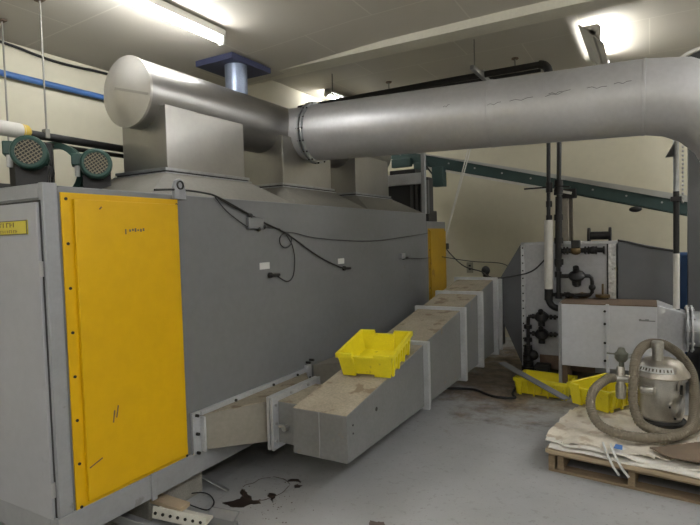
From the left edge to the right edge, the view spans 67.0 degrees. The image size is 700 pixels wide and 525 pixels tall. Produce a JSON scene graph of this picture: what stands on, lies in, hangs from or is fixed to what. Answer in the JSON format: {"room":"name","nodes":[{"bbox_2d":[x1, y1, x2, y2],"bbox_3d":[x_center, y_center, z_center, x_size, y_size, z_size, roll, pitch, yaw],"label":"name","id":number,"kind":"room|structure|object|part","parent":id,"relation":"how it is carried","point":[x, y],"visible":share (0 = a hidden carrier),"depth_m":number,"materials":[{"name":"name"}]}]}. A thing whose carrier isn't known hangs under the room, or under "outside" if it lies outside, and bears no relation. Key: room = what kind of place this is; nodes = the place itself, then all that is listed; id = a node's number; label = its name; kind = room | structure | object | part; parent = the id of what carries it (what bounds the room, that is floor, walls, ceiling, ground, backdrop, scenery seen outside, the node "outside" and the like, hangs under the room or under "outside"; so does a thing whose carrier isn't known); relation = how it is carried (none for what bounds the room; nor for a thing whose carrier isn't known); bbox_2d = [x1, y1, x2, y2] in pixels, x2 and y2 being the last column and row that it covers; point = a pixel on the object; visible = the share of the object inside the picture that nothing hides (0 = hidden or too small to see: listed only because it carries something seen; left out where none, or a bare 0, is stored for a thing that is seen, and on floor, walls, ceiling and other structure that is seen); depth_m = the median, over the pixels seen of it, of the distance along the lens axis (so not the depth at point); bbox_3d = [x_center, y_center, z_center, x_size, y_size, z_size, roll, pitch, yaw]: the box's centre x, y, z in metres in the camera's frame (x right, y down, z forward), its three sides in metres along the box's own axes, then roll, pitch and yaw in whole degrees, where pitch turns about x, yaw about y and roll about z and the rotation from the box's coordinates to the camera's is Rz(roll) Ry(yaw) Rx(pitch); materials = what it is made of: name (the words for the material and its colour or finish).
{"room":"processing plant","nodes":[
{"label":"processing plant","id":0,"kind":"room"},
{"bbox_2d":[0,40,322,186],"bbox_3d":[-2.740,-0.450,3.886,0.200,3.900,12.500,0,3,30],"label":"wall","id":1,"kind":"structure","parent":0,"point":[69,114],"depth_m":4.36,"materials":[{"name":"beige paint"}]},
{"bbox_2d":[0,69,103,99],"bbox_3d":[-1.863,-1.468,5.158,0.074,0.064,9.280,0,3,30],"label":"pipe","id":2,"kind":"object","parent":1,"relation":"attached to","point":[12,75],"visible":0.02,"depth_m":4.20,"materials":[{"name":"metal"}]},
{"bbox_2d":[0,40,107,74],"bbox_3d":[-2.389,-1.650,4.277,0.022,0.069,2.850,0,3,30],"label":"cable","id":3,"kind":"object","parent":1,"relation":"attached to","point":[5,43],"visible":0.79,"depth_m":4.27,"materials":[{"name":"black rubber"}]},
{"bbox_2d":[248,0,641,84],"bbox_3d":[2.018,-2.049,3.566,8.400,0.460,0.200,0,3,30],"label":"ceiling beam","id":4,"kind":"structure","parent":1,"relation":"attached to","point":[548,10],"depth_m":4.17,"materials":[{"name":"paint"}]},
{"bbox_2d":[0,0,547,86],"bbox_3d":[-0.047,-1.690,-0.076,8.400,0.285,8.400,0,3,30],"label":"ceiling","id":5,"kind":"structure","parent":0,"point":[277,35],"depth_m":3.98,"materials":[{"name":"white paint"}]},
{"bbox_2d":[0,18,9,174],"bbox_3d":[-2.367,-1.085,3.645,0.060,1.170,0.040,0,3,30],"label":"rod","id":6,"kind":"object","parent":5,"relation":"hanging from","point":[2,20],"visible":0.75,"depth_m":3.63,"materials":[{"name":"grey metal"}]},
{"bbox_2d":[34,0,47,128],"bbox_3d":[-1.970,-1.275,3.395,0.060,0.830,0.040,0,3,30],"label":"rod","id":7,"kind":"object","parent":5,"relation":"hanging from","point":[38,1],"visible":1,"depth_m":3.39,"materials":[{"name":"grey metal"}]},
{"bbox_3d":[-1.970,-1.275,3.395,0.011,0.830,0.011,-1,3,7],"label":"rod","id":8,"kind":"part","parent":7,"relation":"part of","materials":[{"name":"grey metal"}]},
{"bbox_2d":[0,120,122,151],"bbox_3d":[-1.204,-0.905,4.772,0.093,0.116,5.201,0,3,30],"label":"pipe","id":9,"kind":"object","parent":7,"relation":"hanging from","point":[7,128],"visible":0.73,"depth_m":3.41,"materials":[{"name":"black metal"}]},
{"bbox_2d":[44,142,123,157],"bbox_3d":[-1.025,-0.867,5.208,0.031,0.061,4.270,0,3,30],"label":"pipe","id":10,"kind":"object","parent":9,"relation":"attached to","point":[79,149],"visible":0.02,"depth_m":3.86,"materials":[{"name":"black metal"}]},
{"bbox_2d":[120,0,225,45],"bbox_3d":[-1.273,-1.673,3.498,0.076,0.112,1.220,0,3,30],"label":"lamp","id":11,"kind":"object","parent":5,"relation":"attached to","point":[162,9],"visible":1,"depth_m":3.65,"materials":[{"name":"white plastic"}]},
{"bbox_2d":[0,337,699,524],"bbox_3d":[1.057,1.589,1.857,8.800,0.200,12.900,0,3,30],"label":"floor","id":12,"kind":"structure","parent":0,"point":[473,457],"depth_m":3.51,"materials":[{"name":"grey paint"}]},
{"bbox_2d":[104,521,119,524],"bbox_3d":[-1.459,1.488,2.996,0.400,0.040,0.110,0,3,30],"label":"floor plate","id":13,"kind":"object","parent":12,"relation":"on","point":[109,522],"visible":0.02,"depth_m":2.97,"materials":[{"name":"grey metal"}]},
{"bbox_2d":[111,513,160,524],"bbox_3d":[-1.213,1.428,2.947,0.586,0.080,0.085,0,3,26],"label":"metal angle","id":14,"kind":"object","parent":12,"relation":"on","point":[126,518],"visible":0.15,"depth_m":2.93,"materials":[{"name":"grey paint"}]},
{"bbox_2d":[126,472,202,520],"bbox_3d":[-1.223,1.386,3.322,0.390,0.200,0.420,0,3,30],"label":"concrete block","id":15,"kind":"object","parent":12,"relation":"on","point":[183,491],"visible":0.17,"depth_m":3.24,"materials":[{"name":"beige concrete"}]},
{"bbox_2d":[190,492,214,510],"bbox_3d":[-0.950,1.449,3.254,0.187,0.060,0.289,-4,3,-38],"label":"wire loop","id":16,"kind":"object","parent":12,"relation":"on","point":[193,492],"visible":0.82,"depth_m":3.23,"materials":[{"name":"black rubber"}]},
{"bbox_2d":[202,475,228,491],"bbox_3d":[-0.942,1.391,3.422,0.321,0.158,0.030,-1,3,9],"label":"metal strip","id":17,"kind":"object","parent":12,"relation":"on","point":[203,476],"visible":0.56,"depth_m":3.41,"materials":[{"name":"metal"}]},
{"bbox_2d":[207,507,239,524],"bbox_3d":[-0.756,1.454,2.969,0.210,0.070,0.199,0,3,30],"label":"metal tray","id":18,"kind":"object","parent":12,"relation":"on","point":[221,516],"visible":0.84,"depth_m":3.00,"materials":[{"name":"grey metal"}]},
{"bbox_2d":[152,506,212,524],"bbox_3d":[-0.932,1.400,2.955,0.329,0.109,0.116,-1,3,11],"label":"channel","id":19,"kind":"object","parent":18,"relation":"on","point":[186,517],"visible":1,"depth_m":2.91,"materials":[{"name":"white metal"}]},
{"bbox_2d":[150,493,189,510],"bbox_3d":[-1.122,1.374,3.083,0.405,0.064,0.085,0,3,23],"label":"timber offcut","id":20,"kind":"object","parent":19,"relation":"on","point":[164,500],"visible":0.42,"depth_m":3.03,"materials":[{"name":"beige wood"}]},
{"bbox_2d":[223,489,259,507],"bbox_3d":[-0.654,1.471,3.281,0.225,0.002,0.213,0,3,30],"label":"stain","id":21,"kind":"object","parent":12,"relation":"on","point":[242,502],"depth_m":3.25,"materials":[{"name":"brown liquid"}]},
{"bbox_2d":[243,477,289,500],"bbox_3d":[-0.554,1.462,3.429,0.288,0.002,0.330,0,3,30],"label":"stain","id":22,"kind":"object","parent":12,"relation":"on","point":[268,477],"depth_m":3.41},
{"bbox_2d":[267,493,275,500],"bbox_3d":[-0.492,1.466,3.305,0.054,0.002,0.108,-2,3,1],"label":"stain","id":23,"kind":"object","parent":12,"relation":"on","point":[271,495],"depth_m":3.32,"materials":[{"name":"brown liquid"}]},
{"bbox_2d":[243,482,313,522],"bbox_3d":[-0.522,1.469,3.264,0.507,0.001,0.609,-2,3,-18],"label":"spatter","id":24,"kind":"object","parent":12,"relation":"on","point":[284,482],"visible":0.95,"depth_m":3.20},
{"bbox_2d":[288,479,300,482],"bbox_3d":[-0.366,1.452,3.524,0.096,0.002,0.047,-1,3,11],"label":"stain","id":25,"kind":"object","parent":12,"relation":"on","point":[289,480],"depth_m":3.52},
{"bbox_2d":[190,277,504,463],"bbox_3d":[0.480,0.811,4.777,0.926,1.123,4.215,0,3,30],"label":"duct","id":26,"kind":"object","parent":12,"relation":"on","point":[332,415],"visible":0.9,"depth_m":3.55,"materials":[{"name":"metal"}]},
{"bbox_2d":[335,329,412,377],"bbox_3d":[0.185,0.645,3.788,0.413,0.239,0.516,-1,3,22],"label":"plastic crate","id":27,"kind":"object","parent":26,"relation":"on","point":[368,351],"visible":1,"depth_m":3.75,"materials":[{"name":"yellow plastic"}]},
{"bbox_2d":[369,520,384,524],"bbox_3d":[0.150,1.464,2.946,0.100,0.002,0.087,-1,3,15],"label":"stain","id":28,"kind":"object","parent":12,"relation":"on","point":[370,522],"depth_m":2.96,"materials":[{"name":"brown"}]},
{"bbox_2d":[446,386,516,398],"bbox_3d":[1.440,1.297,5.611,0.772,0.024,0.771,0,3,30],"label":"cable","id":29,"kind":"object","parent":12,"relation":"on","point":[448,388],"visible":0.74,"depth_m":5.35,"materials":[{"name":"black rubber"}]},
{"bbox_2d":[391,153,686,240],"bbox_3d":[2.688,-0.610,6.881,4.778,3.650,0.668,0,3,30],"label":"conveyor","id":30,"kind":"object","parent":12,"relation":"on","point":[640,198],"visible":0.73,"depth_m":6.80,"materials":[{"name":"green metal"}]},
{"bbox_3d":[1.931,-1.105,7.057,1.908,0.516,0.032,0,3,30],"label":"return rail","id":31,"kind":"part","parent":30,"relation":"part of","materials":[{"name":"green metal"}]},
{"bbox_3d":[2.744,0.156,6.742,0.090,2.130,0.080,0,3,30],"label":"leg","id":32,"kind":"part","parent":30,"relation":"part of","materials":[{"name":"grey metal"}]},
{"bbox_3d":[2.951,0.134,7.107,0.090,2.130,0.080,0,3,30],"label":"leg","id":33,"kind":"part","parent":30,"relation":"part of","materials":[{"name":"metal"}]},
{"bbox_2d":[522,309,557,371],"bbox_3d":[2.034,0.888,5.667,0.377,0.803,0.185,0,3,30],"label":"pilot gas line","id":34,"kind":"object","parent":12,"relation":"on","point":[529,355],"visible":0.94,"depth_m":5.64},
{"bbox_2d":[513,369,576,400],"bbox_3d":[1.956,1.224,5.297,0.528,0.170,0.368,0,3,36],"label":"plastic crate","id":35,"kind":"object","parent":12,"relation":"on","point":[551,379],"visible":0.68,"depth_m":5.25,"materials":[{"name":"yellow plastic"}]},
{"bbox_2d":[498,362,569,399],"bbox_3d":[1.774,1.142,5.170,0.085,0.166,0.868,-3,3,-24],"label":"bar","id":36,"kind":"object","parent":35,"relation":"on","point":[542,385],"visible":1,"depth_m":5.11,"materials":[{"name":"grey metal"}]},
{"bbox_2d":[498,227,672,373],"bbox_3d":[2.640,0.438,5.936,1.742,1.645,0.932,0,3,30],"label":"machine","id":37,"kind":"object","parent":12,"relation":"on","point":[627,269],"visible":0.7,"depth_m":5.56,"materials":[{"name":"metal"}]},
{"bbox_2d":[548,453,699,504],"bbox_3d":[2.112,1.312,3.749,1.040,0.126,1.200,0,3,36],"label":"wooden pallet","id":38,"kind":"object","parent":12,"relation":"on","point":[556,463],"visible":0.21,"depth_m":3.32,"materials":[{"name":"brown wood"}]},
{"bbox_2d":[602,442,629,477],"bbox_3d":[1.678,1.245,3.344,0.165,0.160,0.138,0,3,30],"label":"strap","id":39,"kind":"object","parent":38,"relation":"hanging from","point":[617,446],"visible":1,"depth_m":3.31,"materials":[{"name":"white plastic"}]},
{"bbox_2d":[545,415,699,484],"bbox_3d":[2.107,1.234,3.736,1.084,0.028,1.229,0,3,36],"label":"cardboard sheet","id":40,"kind":"object","parent":38,"relation":"on","point":[585,457],"visible":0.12,"depth_m":3.28,"materials":[{"name":"beige cardboard"}]},
{"bbox_2d":[548,442,699,478],"bbox_3d":[2.077,1.209,3.704,1.079,0.031,1.137,0,3,36],"label":"sack","id":41,"kind":"object","parent":40,"relation":"on","point":[623,460],"visible":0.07,"depth_m":3.32,"materials":[{"name":"beige fabric"}]},
{"bbox_2d":[545,435,699,470],"bbox_3d":[2.054,1.185,3.727,1.040,0.040,1.089,0,3,36],"label":"sack","id":42,"kind":"object","parent":41,"relation":"on","point":[677,463],"visible":0.12,"depth_m":3.28,"materials":[{"name":"beige fabric"}]},
{"bbox_2d":[546,404,699,460],"bbox_3d":[1.972,1.168,3.772,0.866,0.038,1.003,0,3,36],"label":"sack","id":43,"kind":"object","parent":42,"relation":"on","point":[575,426],"visible":0.44,"depth_m":3.67,"materials":[{"name":"fabric"}]},
{"bbox_2d":[567,373,628,412],"bbox_3d":[2.071,1.044,4.254,0.508,0.165,0.378,-3,3,-30],"label":"plastic crate","id":44,"kind":"object","parent":43,"relation":"on","point":[606,401],"visible":0.45,"depth_m":4.19,"materials":[{"name":"yellow plastic"}]},
{"bbox_2d":[585,338,699,443],"bbox_3d":[2.080,0.868,3.631,0.874,0.621,0.542,-2,3,-18],"label":"vacuum","id":45,"kind":"object","parent":43,"relation":"on","point":[656,382],"visible":1,"depth_m":3.64,"materials":[{"name":"metal"}]},
{"bbox_3d":[2.218,0.981,3.775,0.300,0.335,0.300,0,3,30],"label":"tank","id":46,"kind":"part","parent":45,"relation":"part of","materials":[{"name":"metal"}]},
{"bbox_3d":[2.211,0.736,3.764,0.360,0.128,0.360,0,3,30],"label":"lid","id":47,"kind":"part","parent":45,"relation":"part of","materials":[{"name":"metal"}]},
{"bbox_3d":[2.253,0.867,3.595,0.014,0.066,0.012,-2,3,-12],"label":"latch lever","id":48,"kind":"part","parent":45,"relation":"part of","materials":[{"name":"metal"}]},
{"bbox_2d":[650,442,699,462],"bbox_3d":[2.120,1.161,3.259,0.477,0.011,0.374,0,3,30],"label":"board","id":49,"kind":"object","parent":43,"relation":"on","point":[690,452],"visible":1,"depth_m":3.25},
{"bbox_2d":[558,284,699,383],"bbox_3d":[3.472,0.759,4.684,2.985,1.070,0.522,0,3,30],"label":"box","id":50,"kind":"object","parent":12,"relation":"on","point":[588,328],"visible":0.91,"depth_m":4.98,"materials":[{"name":"white metal"}]},
{"bbox_3d":[2.133,1.151,5.255,0.050,0.310,0.050,0,3,30],"label":"leg","id":51,"kind":"part","parent":50,"relation":"part of","materials":[{"name":"brown metal"}]},
{"bbox_3d":[2.305,1.132,5.559,0.050,0.310,0.050,0,3,30],"label":"leg","id":52,"kind":"part","parent":50,"relation":"part of","materials":[{"name":"metal"}]},
{"bbox_2d":[553,142,604,298],"bbox_3d":[2.888,-0.741,6.404,0.508,2.103,2.550,0,3,30],"label":"pipe","id":53,"kind":"object","parent":50,"relation":"attached to","point":[576,276],"visible":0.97,"depth_m":5.41,"materials":[{"name":"black metal"}]},
{"bbox_3d":[2.161,0.188,5.486,0.044,0.350,0.042,0,3,30],"label":"drip leg","id":54,"kind":"part","parent":53,"relation":"part of","materials":[{"name":"black metal"}]},
{"bbox_3d":[2.531,0.387,5.190,0.830,0.010,0.470,0,3,30],"label":"dusty lid","id":55,"kind":"part","parent":50,"relation":"part of","materials":[{"name":"metal"}]},
{"bbox_3d":[2.537,0.694,5.200,0.830,0.605,0.460,0,3,30],"label":"casing","id":56,"kind":"part","parent":50,"relation":"part of","materials":[{"name":"grey metal"}]},
{"bbox_2d":[666,140,681,359],"bbox_3d":[4.701,-0.048,3.905,4.075,2.684,0.100,0,3,30],"label":"vent pipe","id":57,"kind":"object","parent":12,"relation":"on","point":[673,152],"visible":0.61,"depth_m":4.85,"materials":[{"name":"metal"}]},
{"bbox_2d":[681,146,683,202],"bbox_3d":[3.037,-0.959,4.827,0.022,0.834,0.026,0,3,30],"label":"chain","id":58,"kind":"object","parent":57,"relation":"hanging from","point":[682,155],"visible":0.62,"depth_m":4.83,"materials":[{"name":"metal"}]},
{"bbox_2d":[680,252,686,355],"bbox_3d":[3.800,0.561,5.823,0.338,1.345,0.300,0,3,30],"label":"pipe","id":59,"kind":"object","parent":12,"relation":"on","point":[683,255],"visible":0.05,"depth_m":5.74,"materials":[{"name":"metal"}]},
{"bbox_2d":[687,148,699,381],"bbox_3d":[3.608,-0.300,5.551,0.110,3.100,0.110,0,3,30],"label":"steel post","id":60,"kind":"object","parent":12,"relation":"on","point":[693,164],"visible":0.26,"depth_m":5.51,"materials":[{"name":"grey metal"}]},
{"bbox_2d":[273,0,699,100],"bbox_3d":[3.020,-2.452,5.333,8.400,0.150,4.100,0,3,30],"label":"ceiling","id":61,"kind":"structure","parent":0,"point":[642,29],"depth_m":5.92,"materials":[{"name":"white paint"}]},
{"bbox_2d":[324,88,345,98],"bbox_3d":[0.004,-2.367,7.728,0.152,0.150,1.220,0,3,30],"label":"lamp","id":62,"kind":"object","parent":61,"relation":"attached to","point":[327,92],"visible":0.34,"depth_m":7.27,"materials":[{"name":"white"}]},
{"bbox_2d":[446,149,470,248],"bbox_3d":[1.524,-1.240,7.010,0.758,2.345,0.090,0,3,30],"label":"cable","id":63,"kind":"object","parent":61,"relation":"hanging from","point":[457,192],"visible":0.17,"depth_m":7.06,"materials":[{"name":"white"}]},
{"bbox_2d":[386,57,540,91],"bbox_3d":[0.948,-2.277,6.726,2.820,0.209,0.079,0,3,30],"label":"pipe","id":64,"kind":"object","parent":61,"relation":"hanging from","point":[513,58],"visible":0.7,"depth_m":6.24,"materials":[{"name":"black metal"}]},
{"bbox_2d":[470,39,489,80],"bbox_3d":[1.407,-2.157,5.689,0.057,0.382,0.413,1,3,39],"label":"hanger","id":65,"kind":"object","parent":61,"relation":"hanging from","point":[473,68],"visible":0.78,"depth_m":5.61,"materials":[{"name":"metal"}]},
{"bbox_2d":[297,60,557,310],"bbox_3d":[0.753,-0.780,6.176,3.220,2.596,0.133,0,3,30],"label":"gas pipe","id":66,"kind":"object","parent":65,"relation":"hanging from","point":[545,66],"visible":0.91,"depth_m":5.49,"materials":[{"name":"black metal"}]},
{"bbox_3d":[1.916,-0.768,5.469,0.222,0.021,0.020,-1,3,22],"label":"valve handle","id":67,"kind":"part","parent":66,"relation":"part of","materials":[{"name":"black metal"}]},
{"bbox_3d":[1.304,-2.189,5.551,0.013,0.300,0.013,-1,3,7],"label":"rod","id":68,"kind":"part","parent":65,"relation":"part of","materials":[{"name":"grey metal"}]},
{"bbox_2d":[578,24,608,64],"bbox_3d":[2.621,-2.236,5.630,0.229,0.232,1.220,0,3,30],"label":"lamp","id":69,"kind":"object","parent":61,"relation":"attached to","point":[591,34],"visible":0.79,"depth_m":5.36,"materials":[{"name":"white metal"}]},
{"bbox_2d":[388,135,686,336],"bbox_3d":[4.128,-0.793,7.281,8.800,3.900,0.200,0,3,30],"label":"wall","id":70,"kind":"structure","parent":0,"point":[490,220],"depth_m":7.89,"materials":[{"name":"beige paint"}]},
{"bbox_2d":[467,262,472,272],"bbox_3d":[1.918,0.081,8.463,0.105,0.170,0.021,0,3,30],"label":"wall outlet","id":71,"kind":"object","parent":70,"relation":"attached to","point":[469,264],"visible":0.92,"depth_m":8.46,"materials":[{"name":"beige plastic"}]},
{"bbox_3d":[4.740,-0.466,-0.357,0.200,3.900,12.500,0,3,30],"label":"wall","id":72,"kind":"structure","parent":0,"visible":0},
{"bbox_2d":[295,57,699,163],"bbox_3d":[2.670,-0.442,3.179,6.890,2.044,0.553,0,3,30],"label":"duct","id":73,"kind":"object","parent":72,"relation":"attached to","point":[646,96],"visible":1,"depth_m":3.75,"materials":[{"name":"grey metal"}]},
{"bbox_2d":[680,47,699,58],"bbox_3d":[4.405,-1.381,3.449,4.135,0.670,0.503,0,3,30],"label":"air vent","id":74,"kind":"object","parent":72,"relation":"in","point":[695,52],"visible":0.09,"depth_m":4.19,"materials":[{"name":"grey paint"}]},
{"bbox_3d":[-0.381,1.230,6.266,0.390,0.200,0.420,0,3,30],"label":"concrete block","id":75,"kind":"object","parent":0,"visible":0},
{"bbox_2d":[0,104,446,524],"bbox_3d":[-0.587,-0.057,5.078,1.308,2.510,5.470,0,3,30],"label":"oven","id":76,"kind":"object","parent":75,"relation":"on","point":[192,281],"depth_m":3.11,"materials":[{"name":"grey metal"}]},
{"bbox_3d":[-1.886,0.465,2.725,1.128,1.481,0.034,0,3,30],"label":"door","id":77,"kind":"part","parent":76,"relation":"part of","materials":[{"name":"grey paint"}]},
{"bbox_3d":[-1.371,0.413,2.467,0.040,1.560,0.068,0,3,30],"label":"corner post","id":78,"kind":"part","parent":76,"relation":"part of","materials":[{"name":"grey metal"}]},
{"bbox_3d":[-1.980,-0.606,3.561,0.399,0.399,0.070,-2,3,-1],"label":"belt guard","id":79,"kind":"part","parent":76,"relation":"part of","materials":[{"name":"metal"}]},
{"bbox_2d":[71,148,112,188],"bbox_3d":[-1.724,-0.584,3.550,0.244,0.331,0.536,-3,3,-25],"label":"motor","id":80,"kind":"object","parent":76,"relation":"on","point":[96,165],"visible":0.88,"depth_m":3.35,"materials":[{"name":"green metal"}]},
{"bbox_2d":[84,152,107,173],"bbox_3d":[-1.594,-0.624,3.322,0.143,0.143,0.004,-3,3,-25],"label":"grille","id":81,"kind":"object","parent":80,"relation":"attached to","point":[105,154],"depth_m":3.32,"materials":[{"name":"beige metal"}]},
{"bbox_3d":[-1.160,0.423,2.811,0.009,1.543,0.705,0,3,30],"label":"access panel","id":82,"kind":"part","parent":76,"relation":"part of","materials":[{"name":"yellow paint"}]},
{"bbox_3d":[-0.563,1.118,5.142,1.282,0.135,5.460,0,3,30],"label":"rail","id":83,"kind":"part","parent":76,"relation":"part of","materials":[{"name":"metal"}]},
{"bbox_3d":[-1.081,1.235,2.919,0.010,0.150,0.035,0,3,30],"label":"splice plate","id":84,"kind":"part","parent":76,"relation":"part of","materials":[{"name":"grey paint"}]},
{"bbox_2d":[103,172,290,202],"bbox_3d":[-1.299,-0.514,3.817,1.212,0.195,1.362,0,3,30],"label":"hood","id":85,"kind":"object","parent":76,"relation":"attached to","point":[234,189],"depth_m":3.54,"materials":[{"name":"grey metal"}]},
{"bbox_2d":[104,55,390,167],"bbox_3d":[-0.545,-1.200,5.002,0.609,0.514,3.721,0,3,30],"label":"duct","id":86,"kind":"object","parent":76,"relation":"on","point":[135,88],"visible":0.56,"depth_m":3.68,"materials":[{"name":"silver metal"}]},
{"bbox_2d":[195,52,270,94],"bbox_3d":[-1.022,-1.550,4.745,0.445,0.445,0.520,0,3,30],"label":"flue pipe","id":87,"kind":"object","parent":86,"relation":"attached to","point":[236,69],"visible":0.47,"depth_m":4.57,"materials":[{"name":"blue metal"}]},
{"bbox_3d":[-1.039,-1.747,4.742,0.420,0.050,0.520,0,3,30],"label":"ceiling plate","id":88,"kind":"part","parent":87,"relation":"part of","materials":[{"name":"blue metal"}]},
{"bbox_3d":[-0.611,0.024,3.784,0.005,0.048,0.110,0,3,30],"label":"name plate","id":89,"kind":"part","parent":76,"relation":"part of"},
{"bbox_2d":[264,187,364,208],"bbox_3d":[-0.656,-0.583,4.951,1.212,0.195,1.203,0,3,30],"label":"hood","id":90,"kind":"object","parent":76,"relation":"attached to","point":[302,197],"depth_m":4.63,"materials":[{"name":"grey metal"}]},
{"bbox_3d":[-0.081,-0.012,4.719,0.005,0.048,0.110,0,3,30],"label":"name plate","id":91,"kind":"part","parent":76,"relation":"part of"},
{"bbox_2d":[342,195,421,212],"bbox_3d":[0.020,-0.655,6.143,1.212,0.195,1.497,0,3,30],"label":"hood","id":92,"kind":"object","parent":76,"relation":"attached to","point":[374,203],"depth_m":5.78,"materials":[{"name":"grey metal"}]},
{"bbox_3d":[0.902,-1.008,6.473,0.045,0.820,0.060,0,3,30],"label":"channel post","id":93,"kind":"part","parent":76,"relation":"part of","materials":[{"name":"grey metal"}]},
{"bbox_3d":[1.132,0.185,6.852,0.009,1.250,0.600,0,3,30],"label":"access panel","id":94,"kind":"part","parent":76,"relation":"part of","materials":[{"name":"yellow paint"}]},
{"bbox_2d":[442,256,507,265],"bbox_3d":[1.765,0.013,6.954,1.002,0.231,0.823,0,3,30],"label":"cable","id":95,"kind":"object","parent":76,"relation":"attached to","point":[442,256],"visible":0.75,"depth_m":7.13,"materials":[{"name":"black rubber"}]},
{"bbox_2d":[446,249,543,278],"bbox_3d":[1.636,-0.004,6.318,0.309,0.341,1.862,-3,3,-22],"label":"power cable","id":96,"kind":"object","parent":76,"relation":"hanging from","point":[446,249],"visible":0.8,"depth_m":5.88,"materials":[{"name":"black rubber"}]},
{"bbox_2d":[481,266,489,276],"bbox_3d":[1.709,0.128,6.660,0.110,0.170,0.088,0,3,30],"label":"plug","id":97,"kind":"object","parent":96,"relation":"hanging from","point":[485,269],"visible":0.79,"depth_m":6.63,"materials":[{"name":"black paint"}]},
{"bbox_3d":[-1.967,-0.390,3.101,0.720,0.036,0.530,0,3,30],"label":"base plate","id":98,"kind":"object","parent":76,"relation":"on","visible":0},
{"bbox_2d":[1,135,54,185],"bbox_3d":[-1.929,-0.580,3.189,0.244,0.331,0.536,-3,3,-25],"label":"motor","id":99,"kind":"object","parent":98,"relation":"on","point":[31,155],"visible":0.91,"depth_m":3.00,"materials":[{"name":"green metal"}]},
{"bbox_2d":[14,139,41,163],"bbox_3d":[-1.799,-0.620,2.961,0.143,0.143,0.004,-3,3,-25],"label":"grille","id":100,"kind":"object","parent":99,"relation":"attached to","point":[16,141],"depth_m":2.96,"materials":[{"name":"beige metal"}]},
{"bbox_2d":[10,162,54,185],"bbox_3d":[-1.985,-0.576,3.313,0.280,0.318,0.140,0,3,30],"label":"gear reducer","id":101,"kind":"object","parent":98,"relation":"on","point":[12,170],"visible":0.09,"depth_m":3.29,"materials":[{"name":"black metal"}]}
]}

